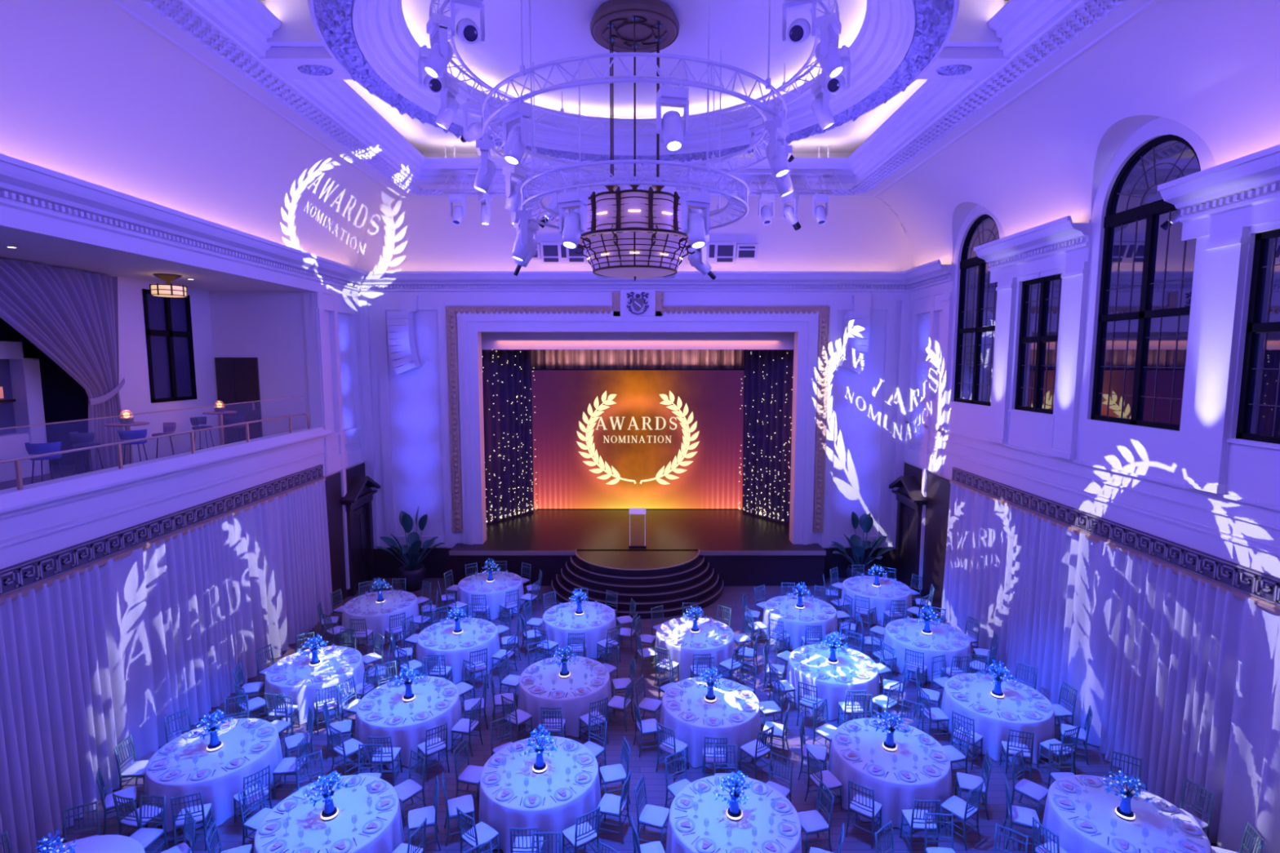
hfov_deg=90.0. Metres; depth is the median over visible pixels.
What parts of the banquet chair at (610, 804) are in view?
seat frame, leg, backrest, leg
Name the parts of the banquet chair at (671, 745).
leg, backrest, seat frame, leg, leg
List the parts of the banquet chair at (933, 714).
leg, backrest, leg, seat frame, leg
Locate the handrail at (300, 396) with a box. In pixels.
[0,395,303,429]
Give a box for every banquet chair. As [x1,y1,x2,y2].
[0,830,12,852]
[62,800,100,843]
[96,767,138,835]
[112,793,167,836]
[113,734,149,791]
[129,794,168,852]
[160,808,195,852]
[164,706,191,743]
[169,791,213,850]
[204,819,253,852]
[224,693,248,719]
[233,662,264,715]
[233,764,272,835]
[234,682,270,722]
[237,777,271,846]
[255,644,274,682]
[264,692,300,737]
[271,693,293,746]
[272,730,311,799]
[284,705,316,764]
[295,631,314,652]
[295,749,324,791]
[314,684,339,735]
[317,600,339,639]
[322,613,349,646]
[322,699,353,759]
[328,724,367,775]
[329,588,343,622]
[338,675,360,725]
[339,628,355,648]
[347,663,377,712]
[349,618,373,654]
[358,580,373,595]
[358,743,382,779]
[362,631,383,682]
[368,644,391,688]
[368,735,402,786]
[376,659,397,686]
[385,612,407,652]
[391,577,405,591]
[391,630,413,675]
[392,817,426,852]
[393,749,426,828]
[395,645,424,678]
[401,614,418,653]
[408,775,440,850]
[409,600,432,635]
[417,579,432,614]
[417,721,449,782]
[421,587,438,622]
[422,656,440,677]
[426,653,453,682]
[431,605,448,624]
[437,579,454,616]
[441,771,474,846]
[443,569,457,604]
[444,589,467,617]
[451,697,483,756]
[453,737,483,809]
[455,658,475,707]
[456,806,499,852]
[462,839,492,852]
[464,674,488,729]
[465,562,478,577]
[465,647,488,693]
[467,603,483,619]
[471,594,489,621]
[489,672,514,727]
[489,715,512,755]
[491,632,517,675]
[493,560,506,572]
[496,605,511,644]
[497,653,519,706]
[499,589,519,625]
[501,617,520,662]
[501,694,533,741]
[510,826,543,852]
[519,579,539,615]
[520,562,531,592]
[520,613,542,656]
[523,600,542,640]
[525,568,542,604]
[527,640,544,666]
[531,831,561,852]
[533,626,559,662]
[540,706,565,737]
[540,709,562,737]
[542,591,556,612]
[562,805,599,852]
[567,637,584,657]
[568,632,586,657]
[573,587,588,601]
[578,697,608,743]
[583,714,607,769]
[595,769,631,844]
[596,624,620,663]
[597,840,619,852]
[599,736,631,804]
[602,641,618,684]
[604,590,617,623]
[607,676,634,732]
[611,656,635,700]
[616,598,636,637]
[616,611,637,653]
[630,814,665,852]
[632,697,662,757]
[634,615,655,658]
[634,631,657,676]
[634,773,670,845]
[635,674,662,719]
[650,604,664,635]
[653,645,679,685]
[655,721,688,781]
[657,659,675,700]
[664,749,690,808]
[682,602,697,617]
[690,653,711,678]
[696,656,715,677]
[702,736,727,777]
[713,743,737,775]
[716,604,731,626]
[719,644,745,684]
[733,614,754,656]
[736,630,759,673]
[738,661,756,693]
[738,724,773,779]
[742,592,760,632]
[745,605,767,646]
[753,584,765,619]
[759,677,785,727]
[762,642,784,691]
[762,701,790,761]
[766,751,793,802]
[767,617,790,654]
[768,661,795,710]
[774,630,791,672]
[781,582,795,595]
[796,680,823,728]
[797,779,834,852]
[798,716,826,780]
[800,625,822,646]
[804,747,842,813]
[805,626,822,644]
[808,822,844,852]
[812,697,836,755]
[813,584,827,602]
[822,573,839,608]
[826,618,851,647]
[828,566,842,599]
[829,584,849,619]
[836,593,853,630]
[837,689,866,724]
[840,606,860,648]
[844,630,862,652]
[845,778,882,848]
[851,693,872,719]
[852,564,864,577]
[853,595,872,631]
[860,617,880,662]
[866,606,884,646]
[869,680,902,719]
[871,633,897,679]
[875,642,894,685]
[875,820,894,852]
[881,566,896,580]
[881,661,906,712]
[882,600,905,626]
[892,604,907,621]
[899,798,941,852]
[900,697,924,731]
[904,648,927,688]
[905,594,929,618]
[910,573,922,604]
[914,583,934,618]
[914,665,940,716]
[916,684,949,742]
[924,812,955,852]
[928,606,946,623]
[930,654,948,699]
[937,781,983,850]
[939,655,969,687]
[942,719,971,777]
[951,710,982,769]
[954,750,992,820]
[964,615,980,653]
[966,646,995,675]
[968,653,988,674]
[972,631,999,674]
[993,822,1028,852]
[999,728,1034,781]
[1001,773,1040,848]
[1008,748,1048,816]
[1014,662,1037,689]
[1031,817,1068,852]
[1036,725,1079,774]
[1047,742,1074,789]
[1051,680,1077,730]
[1058,705,1093,764]
[1109,750,1142,786]
[1178,777,1214,839]
[1210,821,1264,852]
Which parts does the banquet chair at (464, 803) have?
backrest, leg, leg, seat frame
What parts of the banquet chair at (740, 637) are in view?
leg, backrest, leg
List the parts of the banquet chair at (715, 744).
leg, backrest, leg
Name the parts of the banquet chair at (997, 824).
leg, leg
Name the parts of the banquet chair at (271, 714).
leg, backrest, seat frame, leg, leg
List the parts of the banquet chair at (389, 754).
leg, backrest, seat frame, leg, leg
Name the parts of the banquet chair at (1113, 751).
leg, backrest, leg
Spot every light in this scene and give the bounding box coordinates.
[0,386,4,398]
[417,44,448,94]
[423,10,453,79]
[435,75,458,129]
[448,191,466,225]
[449,0,484,44]
[460,98,486,142]
[473,136,496,193]
[478,191,492,225]
[481,332,794,349]
[500,99,531,165]
[500,119,520,155]
[502,164,525,211]
[510,202,521,224]
[511,206,533,262]
[538,176,563,227]
[556,187,588,248]
[568,180,589,213]
[595,275,607,279]
[626,185,644,190]
[655,82,688,151]
[661,186,675,195]
[663,265,679,279]
[680,187,711,248]
[685,180,707,216]
[748,117,768,160]
[758,191,774,225]
[764,115,789,177]
[765,109,794,162]
[771,141,793,196]
[782,0,816,44]
[782,191,800,230]
[810,74,835,129]
[812,191,829,225]
[814,10,844,79]
[821,44,850,94]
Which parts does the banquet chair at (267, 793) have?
leg, leg, seat frame, backrest, leg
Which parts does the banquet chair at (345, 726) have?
leg, backrest, leg, seat frame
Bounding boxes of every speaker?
[386,310,421,374]
[836,310,870,373]
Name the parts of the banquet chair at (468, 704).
leg, backrest, leg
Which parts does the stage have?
edge trim, edge trim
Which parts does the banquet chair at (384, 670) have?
leg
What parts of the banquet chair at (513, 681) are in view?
leg, backrest, leg, seat frame, leg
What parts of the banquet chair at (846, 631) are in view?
leg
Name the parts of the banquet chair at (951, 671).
leg, backrest, leg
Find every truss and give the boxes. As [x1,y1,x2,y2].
[429,0,839,137]
[440,145,844,195]
[481,0,786,182]
[520,0,749,233]
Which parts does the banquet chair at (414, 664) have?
leg, backrest, leg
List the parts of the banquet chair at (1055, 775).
leg, backrest, leg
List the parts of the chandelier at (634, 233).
rod, rod, rod, dish, rod, rod, rod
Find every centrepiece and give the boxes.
[34,828,75,852]
[189,708,232,751]
[297,634,328,666]
[302,770,350,821]
[370,577,392,604]
[392,666,424,702]
[446,606,471,635]
[481,558,500,582]
[520,724,557,773]
[548,644,577,678]
[568,589,588,616]
[682,605,706,634]
[695,666,722,702]
[712,769,751,821]
[787,582,810,609]
[820,631,846,664]
[866,564,887,587]
[870,710,909,751]
[915,604,941,635]
[982,659,1017,698]
[1100,770,1152,821]
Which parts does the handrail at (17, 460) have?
post, post, rail, post, post, post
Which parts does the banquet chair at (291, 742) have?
seat frame, leg, backrest, leg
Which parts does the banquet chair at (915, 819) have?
leg, leg, seat frame, backrest, leg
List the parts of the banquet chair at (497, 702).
backrest, leg, leg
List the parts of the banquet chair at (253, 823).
leg, seat frame, backrest, leg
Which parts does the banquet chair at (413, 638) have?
leg, backrest, leg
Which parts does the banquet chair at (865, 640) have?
leg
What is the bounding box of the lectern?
[628,508,646,547]
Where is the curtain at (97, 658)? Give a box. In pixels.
[0,478,333,852]
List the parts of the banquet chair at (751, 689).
leg, backrest, leg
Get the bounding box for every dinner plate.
[148,759,169,769]
[159,742,179,753]
[160,768,182,780]
[185,728,204,737]
[190,768,211,780]
[217,719,235,728]
[225,757,245,768]
[244,719,262,728]
[250,741,269,751]
[256,727,275,736]
[258,819,281,834]
[262,839,287,852]
[268,665,284,671]
[271,674,286,681]
[276,797,298,810]
[281,655,295,662]
[288,678,303,684]
[294,846,315,852]
[308,782,328,793]
[313,675,328,681]
[325,645,339,651]
[329,838,352,852]
[335,666,350,672]
[342,648,355,654]
[342,774,361,786]
[344,603,355,607]
[346,656,359,662]
[348,608,360,613]
[351,596,363,600]
[358,701,374,709]
[362,818,383,833]
[364,610,375,614]
[365,711,382,720]
[367,591,377,595]
[367,780,386,792]
[368,688,383,696]
[375,796,395,809]
[382,608,394,612]
[385,590,395,593]
[386,715,403,724]
[389,680,404,686]
[398,602,409,607]
[399,591,409,595]
[404,596,415,600]
[413,711,430,719]
[414,675,428,682]
[418,633,431,638]
[424,640,436,645]
[426,625,438,630]
[433,679,448,685]
[435,700,450,708]
[440,643,453,648]
[441,688,457,695]
[442,619,453,624]
[462,617,473,622]
[462,640,474,646]
[465,586,475,590]
[477,620,488,624]
[478,634,490,639]
[479,588,489,591]
[482,772,501,784]
[484,626,495,631]
[488,754,506,764]
[495,787,514,800]
[496,586,506,590]
[508,582,518,585]
[510,741,527,751]
[520,676,534,683]
[523,794,542,807]
[526,666,539,672]
[529,685,544,693]
[539,737,554,745]
[542,657,555,664]
[545,615,555,620]
[546,608,557,613]
[551,690,564,697]
[554,787,573,799]
[555,621,565,626]
[558,603,568,607]
[562,740,579,750]
[568,655,577,661]
[572,623,583,628]
[574,687,588,694]
[574,771,592,783]
[577,753,594,764]
[582,658,595,665]
[590,620,601,625]
[590,678,604,685]
[591,602,601,606]
[593,667,606,674]
[601,607,612,612]
[601,614,612,618]
[659,625,671,630]
[660,633,671,638]
[666,688,680,696]
[666,701,680,708]
[669,618,680,623]
[672,640,684,644]
[675,795,693,808]
[675,817,694,831]
[680,679,693,686]
[680,711,696,720]
[692,642,704,648]
[693,779,711,791]
[695,837,715,852]
[704,618,715,623]
[705,716,720,725]
[710,640,722,644]
[717,624,728,629]
[720,632,732,637]
[720,774,731,786]
[723,680,737,687]
[728,713,744,721]
[728,846,749,852]
[738,689,753,697]
[742,702,756,711]
[750,782,768,794]
[760,840,782,852]
[765,601,776,605]
[768,608,779,613]
[772,799,791,812]
[773,596,783,600]
[777,821,797,835]
[782,613,793,618]
[788,595,798,599]
[790,653,803,660]
[795,663,809,670]
[798,646,811,652]
[800,616,812,621]
[805,596,816,600]
[813,672,827,679]
[816,643,828,648]
[817,614,828,618]
[819,602,830,606]
[823,608,835,613]
[834,733,851,743]
[836,675,851,682]
[837,646,850,652]
[842,750,860,759]
[844,581,853,585]
[844,721,860,730]
[848,577,858,580]
[849,586,859,591]
[854,653,868,659]
[855,671,870,679]
[862,575,871,578]
[862,663,876,670]
[863,591,874,595]
[866,717,882,726]
[866,764,884,775]
[878,577,888,580]
[881,593,892,597]
[887,626,899,631]
[891,620,903,625]
[892,581,902,584]
[893,722,911,731]
[895,591,906,595]
[895,635,908,640]
[897,769,916,782]
[899,586,909,590]
[906,617,918,622]
[914,641,927,647]
[917,734,935,744]
[921,764,941,776]
[928,751,947,761]
[936,644,949,649]
[944,626,957,631]
[946,680,962,688]
[951,640,964,646]
[951,692,968,700]
[954,634,968,639]
[957,674,973,680]
[972,704,989,712]
[979,673,994,679]
[1000,711,1017,719]
[1005,679,1021,686]
[1024,711,1042,719]
[1026,690,1043,697]
[1034,702,1051,710]
[1053,795,1075,808]
[1056,780,1078,792]
[1072,817,1097,832]
[1079,774,1101,786]
[1111,838,1137,852]
[1114,781,1136,793]
[1151,798,1175,811]
[1152,846,1173,852]
[1176,820,1202,835]
[1177,840,1204,852]
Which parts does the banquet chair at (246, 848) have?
leg, backrest, leg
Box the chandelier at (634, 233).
[573,0,695,280]
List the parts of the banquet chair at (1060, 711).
leg, seat frame, backrest, leg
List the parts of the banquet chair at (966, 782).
leg, seat frame, leg, backrest, leg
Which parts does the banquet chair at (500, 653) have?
leg, backrest, leg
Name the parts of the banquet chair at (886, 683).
leg, leg, backrest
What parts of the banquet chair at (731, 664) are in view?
seat frame, leg, backrest, leg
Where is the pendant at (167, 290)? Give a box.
[149,273,187,297]
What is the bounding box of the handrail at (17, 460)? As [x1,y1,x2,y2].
[0,413,309,489]
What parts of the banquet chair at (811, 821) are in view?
leg, seat frame, leg, backrest, leg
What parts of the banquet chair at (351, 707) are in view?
leg, backrest, leg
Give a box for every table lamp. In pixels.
[120,412,133,423]
[214,403,225,412]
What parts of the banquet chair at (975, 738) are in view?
leg, backrest, seat frame, leg, leg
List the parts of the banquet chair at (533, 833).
leg, leg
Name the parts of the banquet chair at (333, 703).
leg, backrest, leg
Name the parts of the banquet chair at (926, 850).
leg, backrest, leg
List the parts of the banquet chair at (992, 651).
leg, backrest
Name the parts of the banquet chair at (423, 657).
leg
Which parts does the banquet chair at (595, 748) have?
leg, backrest, leg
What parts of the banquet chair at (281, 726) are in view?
leg, backrest, seat frame, leg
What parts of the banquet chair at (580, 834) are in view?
leg, leg, seat frame, backrest, leg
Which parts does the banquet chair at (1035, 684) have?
leg, leg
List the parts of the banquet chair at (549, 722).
backrest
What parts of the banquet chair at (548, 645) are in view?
leg, backrest, leg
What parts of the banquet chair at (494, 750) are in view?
leg, backrest, leg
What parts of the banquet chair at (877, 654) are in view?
leg, backrest, leg, seat frame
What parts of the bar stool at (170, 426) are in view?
leg, seat, backrest, leg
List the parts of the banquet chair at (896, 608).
leg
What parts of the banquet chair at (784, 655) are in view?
leg, backrest, leg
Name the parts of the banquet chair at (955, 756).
leg, seat frame, backrest, leg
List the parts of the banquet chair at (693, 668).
leg, backrest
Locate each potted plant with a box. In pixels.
[373,506,444,591]
[831,511,897,578]
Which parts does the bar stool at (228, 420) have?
backrest, seat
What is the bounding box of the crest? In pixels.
[620,288,655,316]
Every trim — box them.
[0,144,1279,301]
[0,426,359,518]
[0,439,1279,555]
[0,464,323,594]
[0,476,325,604]
[139,0,1127,195]
[258,0,1010,79]
[297,65,972,75]
[307,0,959,160]
[311,292,943,475]
[314,0,952,165]
[337,468,929,589]
[358,295,910,548]
[446,300,829,548]
[905,421,1279,529]
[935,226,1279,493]
[949,480,1279,615]
[951,467,1279,606]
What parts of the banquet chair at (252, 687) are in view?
leg, backrest, leg, seat frame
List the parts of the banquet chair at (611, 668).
leg, backrest, leg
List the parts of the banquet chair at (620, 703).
seat frame, leg, backrest, leg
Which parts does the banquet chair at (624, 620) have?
backrest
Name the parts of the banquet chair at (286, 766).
leg, seat frame, leg, backrest, leg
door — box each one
[214,357,262,444]
[339,475,380,595]
[888,475,928,595]
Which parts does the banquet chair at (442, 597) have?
leg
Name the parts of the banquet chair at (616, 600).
backrest, leg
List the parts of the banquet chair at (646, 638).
leg, backrest, leg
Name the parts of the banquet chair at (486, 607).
leg, backrest, leg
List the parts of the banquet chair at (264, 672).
leg, backrest, leg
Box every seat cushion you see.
[104,785,136,808]
[120,804,163,826]
[121,760,149,776]
[129,827,163,848]
[160,842,191,852]
[175,803,211,826]
[220,844,251,852]
[233,782,268,805]
[239,696,267,711]
[240,681,263,693]
[244,807,271,830]
[259,665,271,675]
[268,704,297,716]
[271,720,290,733]
[273,757,306,773]
[284,731,310,749]
[298,781,318,790]
[314,697,337,711]
[321,616,338,624]
[326,625,346,634]
[328,719,351,734]
[333,605,343,612]
[333,737,364,755]
[342,698,360,712]
[347,682,374,694]
[352,629,373,637]
[358,773,381,777]
[362,652,381,663]
[368,666,386,676]
[372,746,400,762]
[385,625,404,633]
[392,843,422,852]
[393,778,422,801]
[395,647,412,657]
[400,659,423,670]
[404,634,418,643]
[408,805,435,829]
[409,615,430,622]
[417,596,429,603]
[417,737,445,755]
[421,604,435,612]
[429,666,452,675]
[441,593,454,600]
[446,584,457,591]
[447,794,473,816]
[448,601,466,608]
[451,718,479,733]
[455,681,473,695]
[457,764,483,783]
[462,821,498,848]
[464,697,484,711]
[465,661,485,671]
[473,604,489,611]
[492,648,514,659]
[493,693,513,705]
[493,742,512,753]
[496,624,509,634]
[499,600,517,608]
[501,635,517,644]
[501,674,519,686]
[505,709,532,724]
[512,835,542,852]
[520,593,537,599]
[521,577,529,582]
[523,629,541,638]
[526,584,539,590]
[526,617,542,626]
[537,640,558,649]
[542,718,564,731]
[562,822,596,846]
[569,644,586,652]
[579,711,605,725]
[583,741,604,756]
[596,638,617,647]
[597,793,626,814]
[600,764,626,782]
[602,662,616,673]
[607,695,631,709]
[612,677,631,688]
[616,615,632,623]
[617,627,635,635]
[635,840,665,852]
[636,718,661,733]
[637,647,657,657]
[638,697,662,711]
[639,804,669,827]
[640,634,655,643]
[653,623,662,630]
[657,658,679,670]
[659,737,688,754]
[660,682,675,691]
[667,778,690,796]
[690,665,709,674]
[702,747,725,762]
[715,773,737,775]
[719,658,742,669]
[733,633,751,642]
[738,647,755,657]
[740,739,769,757]
[741,684,754,691]
[744,609,759,617]
[747,621,767,629]
[755,601,765,608]
[759,700,781,714]
[763,720,785,737]
[765,663,784,674]
[766,781,790,796]
[770,631,790,639]
[771,680,795,692]
[777,650,791,661]
[797,809,828,832]
[800,694,823,708]
[801,635,820,643]
[803,743,826,760]
[808,846,833,852]
[809,769,841,789]
[815,723,836,740]
[826,589,837,595]
[826,631,848,639]
[831,582,842,588]
[831,599,849,605]
[836,610,849,617]
[838,701,862,713]
[840,622,855,630]
[849,794,881,817]
[855,607,871,614]
[864,636,879,645]
[869,625,884,635]
[870,694,897,708]
[872,649,896,660]
[875,662,891,673]
[883,679,902,691]
[884,610,902,617]
[902,808,936,829]
[906,606,925,614]
[906,661,927,673]
[911,589,919,595]
[915,598,930,605]
[918,688,939,701]
[920,707,949,719]
[925,847,955,852]
[933,676,948,687]
[941,795,977,818]
[942,666,964,676]
[942,745,965,761]
[953,727,982,743]
[956,772,985,791]
[967,635,977,642]
[969,660,990,671]
[973,648,992,657]
[1001,741,1030,757]
[1008,804,1039,827]
[1014,778,1048,800]
[1035,841,1068,852]
[1040,738,1074,755]
[1050,772,1074,780]
[1051,703,1072,715]
[1060,723,1086,739]
[1178,808,1208,828]
[1210,845,1239,852]
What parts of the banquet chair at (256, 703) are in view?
leg, backrest, leg, seat frame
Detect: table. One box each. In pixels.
[103,422,150,464]
[202,410,237,445]
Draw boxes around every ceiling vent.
[531,243,541,259]
[540,241,586,264]
[686,241,736,264]
[735,243,758,259]
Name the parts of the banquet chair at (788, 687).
leg, backrest, leg, leg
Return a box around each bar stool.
[24,441,62,484]
[69,431,103,475]
[117,429,147,465]
[151,422,176,458]
[189,416,213,450]
[222,415,245,444]
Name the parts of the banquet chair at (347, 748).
leg, backrest, leg, seat frame, leg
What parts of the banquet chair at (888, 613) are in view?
leg, backrest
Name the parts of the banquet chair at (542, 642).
leg, leg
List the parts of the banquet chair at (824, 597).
leg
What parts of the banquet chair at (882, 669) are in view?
leg, backrest, leg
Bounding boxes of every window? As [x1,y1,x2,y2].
[142,288,196,403]
[953,213,999,406]
[1014,273,1062,414]
[1090,134,1200,431]
[1235,228,1279,444]
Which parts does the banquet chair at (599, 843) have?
leg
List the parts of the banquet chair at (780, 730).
seat frame, leg, backrest, leg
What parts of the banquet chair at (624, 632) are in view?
leg, backrest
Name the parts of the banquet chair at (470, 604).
leg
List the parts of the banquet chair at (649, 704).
leg, backrest, leg, seat frame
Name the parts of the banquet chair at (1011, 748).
leg, leg, seat frame, backrest, leg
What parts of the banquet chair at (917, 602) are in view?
backrest, leg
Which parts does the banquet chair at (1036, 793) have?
leg, backrest, leg, seat frame, leg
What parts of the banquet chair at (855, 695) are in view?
leg, leg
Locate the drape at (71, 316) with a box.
[0,258,127,471]
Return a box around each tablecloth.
[53,834,145,852]
[144,718,282,832]
[253,774,404,852]
[264,645,366,724]
[341,590,419,645]
[355,675,462,768]
[415,617,500,684]
[457,571,524,619]
[478,736,601,852]
[517,655,613,737]
[542,600,617,657]
[653,617,735,680]
[658,676,760,770]
[665,774,801,852]
[761,595,838,650]
[786,644,879,721]
[828,717,951,833]
[840,575,912,626]
[883,618,971,683]
[941,673,1054,764]
[1040,774,1211,852]
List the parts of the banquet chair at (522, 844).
leg, leg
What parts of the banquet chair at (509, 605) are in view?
leg, backrest, leg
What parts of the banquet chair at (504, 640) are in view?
backrest, leg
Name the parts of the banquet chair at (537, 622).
leg, backrest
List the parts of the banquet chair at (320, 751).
leg, leg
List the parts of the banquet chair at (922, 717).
leg, leg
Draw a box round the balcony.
[0,225,364,568]
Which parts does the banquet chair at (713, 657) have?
leg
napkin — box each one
[154,760,164,766]
[164,745,175,749]
[166,770,177,777]
[197,769,207,776]
[230,758,239,764]
[247,720,256,724]
[253,743,263,748]
[260,729,269,733]
[265,822,277,829]
[270,840,283,850]
[283,801,294,807]
[300,849,311,852]
[334,840,345,848]
[347,777,355,782]
[365,821,377,827]
[369,712,378,717]
[370,782,381,789]
[380,800,390,806]
[391,716,400,721]
[417,711,424,716]
[437,701,445,705]
[487,773,497,779]
[493,757,503,762]
[501,789,511,796]
[515,742,522,748]
[528,795,537,803]
[557,788,566,795]
[566,742,574,748]
[577,773,586,779]
[580,756,589,761]
[680,799,690,805]
[680,820,690,826]
[685,712,693,717]
[697,782,707,789]
[702,839,711,848]
[709,718,715,722]
[731,714,739,719]
[734,849,744,852]
[744,703,752,707]
[755,784,763,791]
[764,841,776,850]
[776,802,786,808]
[782,823,791,830]
[839,736,848,741]
[847,751,857,756]
[848,724,857,728]
[872,765,881,771]
[901,771,911,777]
[921,737,929,742]
[925,766,936,772]
[933,752,942,757]
[977,705,986,709]
[1003,712,1012,717]
[1027,711,1036,716]
[1037,702,1046,707]
[1058,800,1071,805]
[1062,782,1073,789]
[1080,821,1093,827]
[1086,777,1097,783]
[1116,840,1128,848]
[1155,801,1168,807]
[1156,848,1167,852]
[1182,822,1195,829]
[1182,841,1197,850]
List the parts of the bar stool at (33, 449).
leg, leg, backrest, seat, leg, leg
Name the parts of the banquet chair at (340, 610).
leg, backrest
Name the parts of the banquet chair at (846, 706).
leg, leg, seat frame, backrest, leg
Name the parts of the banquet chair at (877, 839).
leg, leg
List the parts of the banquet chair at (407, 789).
leg, seat frame, leg, backrest, leg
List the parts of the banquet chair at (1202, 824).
leg, backrest, leg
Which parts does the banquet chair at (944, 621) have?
backrest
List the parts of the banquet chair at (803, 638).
backrest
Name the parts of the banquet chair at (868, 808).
leg, backrest, seat frame, leg, leg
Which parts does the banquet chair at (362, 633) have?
leg, backrest, leg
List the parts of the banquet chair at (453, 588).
leg, backrest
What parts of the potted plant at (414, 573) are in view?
stem, planter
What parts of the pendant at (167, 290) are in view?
lamp shade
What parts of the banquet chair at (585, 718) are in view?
leg, leg, seat frame, backrest, leg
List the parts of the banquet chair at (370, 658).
seat frame, leg, backrest, leg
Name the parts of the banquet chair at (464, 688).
leg, backrest, leg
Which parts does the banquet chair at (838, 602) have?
backrest, leg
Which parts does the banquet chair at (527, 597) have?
leg, backrest, leg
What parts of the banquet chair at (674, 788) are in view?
leg, backrest, leg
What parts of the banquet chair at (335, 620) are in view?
leg, backrest, leg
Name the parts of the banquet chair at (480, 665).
leg, backrest, leg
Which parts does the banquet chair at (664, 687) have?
leg, backrest, leg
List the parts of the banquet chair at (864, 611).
leg, backrest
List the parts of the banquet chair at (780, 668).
leg, backrest, leg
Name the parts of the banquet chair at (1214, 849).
leg, backrest, leg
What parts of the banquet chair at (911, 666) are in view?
backrest, leg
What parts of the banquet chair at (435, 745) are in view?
leg, seat frame, backrest, leg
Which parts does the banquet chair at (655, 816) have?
leg, backrest, leg, seat frame, leg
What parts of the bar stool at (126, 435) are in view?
leg, leg, backrest, seat, leg, leg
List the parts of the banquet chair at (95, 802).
leg, leg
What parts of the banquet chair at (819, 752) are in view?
leg, backrest, leg, seat frame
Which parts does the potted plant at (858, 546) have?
planter, stem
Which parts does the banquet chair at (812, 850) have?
leg, leg, backrest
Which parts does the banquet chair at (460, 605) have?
leg, backrest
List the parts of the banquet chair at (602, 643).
leg, leg, backrest, leg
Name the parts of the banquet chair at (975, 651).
leg, backrest, leg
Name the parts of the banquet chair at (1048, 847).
leg, backrest, leg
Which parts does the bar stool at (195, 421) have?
backrest, seat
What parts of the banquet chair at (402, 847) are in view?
leg, backrest, leg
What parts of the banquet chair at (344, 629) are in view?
leg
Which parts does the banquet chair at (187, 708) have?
leg, leg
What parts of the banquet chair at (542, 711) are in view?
leg, leg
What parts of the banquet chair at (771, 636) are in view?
leg, backrest, leg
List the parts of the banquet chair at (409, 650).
leg, backrest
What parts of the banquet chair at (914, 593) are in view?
backrest, leg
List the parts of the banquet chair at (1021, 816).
leg, backrest, leg, seat frame, leg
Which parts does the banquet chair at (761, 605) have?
leg, backrest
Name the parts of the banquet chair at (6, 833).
backrest, leg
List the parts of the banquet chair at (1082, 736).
seat frame, leg, backrest, leg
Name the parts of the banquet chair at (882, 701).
seat frame, leg, backrest, leg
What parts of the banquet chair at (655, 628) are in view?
leg, backrest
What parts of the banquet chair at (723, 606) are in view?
leg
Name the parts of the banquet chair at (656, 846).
leg, backrest, leg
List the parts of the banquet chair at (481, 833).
leg, backrest, leg, seat frame, leg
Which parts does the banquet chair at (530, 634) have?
leg, backrest, leg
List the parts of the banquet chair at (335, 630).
leg, backrest, leg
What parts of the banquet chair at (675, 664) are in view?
leg, backrest, leg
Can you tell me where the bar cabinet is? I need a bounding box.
[0,341,49,482]
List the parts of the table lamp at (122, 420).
bulb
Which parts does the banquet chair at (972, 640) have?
leg, backrest, leg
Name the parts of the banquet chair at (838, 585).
leg, backrest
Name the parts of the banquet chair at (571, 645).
backrest, leg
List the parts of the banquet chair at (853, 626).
leg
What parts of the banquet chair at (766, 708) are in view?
seat frame, leg, backrest, leg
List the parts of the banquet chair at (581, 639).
leg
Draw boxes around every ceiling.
[0,0,1279,271]
[0,230,300,291]
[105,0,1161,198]
[258,0,1009,152]
[401,0,866,119]
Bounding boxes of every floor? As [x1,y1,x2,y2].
[0,445,217,489]
[37,577,1217,852]
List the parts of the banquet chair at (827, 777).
leg, backrest, leg, seat frame, leg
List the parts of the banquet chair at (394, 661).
leg, leg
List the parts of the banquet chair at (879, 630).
leg, backrest, leg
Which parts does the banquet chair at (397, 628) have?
leg, backrest, leg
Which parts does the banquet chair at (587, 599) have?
backrest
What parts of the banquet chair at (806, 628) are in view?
leg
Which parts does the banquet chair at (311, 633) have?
leg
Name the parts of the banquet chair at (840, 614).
leg, backrest, leg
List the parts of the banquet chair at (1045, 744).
leg, seat frame, leg, backrest, leg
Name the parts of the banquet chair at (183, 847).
leg, backrest, leg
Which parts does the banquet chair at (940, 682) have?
leg, backrest, leg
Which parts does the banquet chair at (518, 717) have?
leg, backrest, leg, seat frame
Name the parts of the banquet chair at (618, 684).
seat frame, leg, backrest, leg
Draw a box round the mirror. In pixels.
[0,359,16,435]
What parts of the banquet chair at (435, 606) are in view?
leg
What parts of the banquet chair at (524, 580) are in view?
backrest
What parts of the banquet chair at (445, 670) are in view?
backrest, seat frame, leg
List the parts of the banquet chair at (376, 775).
leg, backrest, leg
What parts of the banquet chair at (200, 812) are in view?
leg, backrest, seat frame, leg, leg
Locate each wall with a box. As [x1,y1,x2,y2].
[0,257,219,462]
[0,317,89,464]
[208,291,310,444]
[368,301,463,547]
[812,301,905,547]
[904,116,1279,577]
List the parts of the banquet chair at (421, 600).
backrest, leg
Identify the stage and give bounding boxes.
[448,509,826,618]
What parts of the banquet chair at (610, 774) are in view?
leg, leg, seat frame, leg, backrest, leg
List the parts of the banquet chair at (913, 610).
leg, backrest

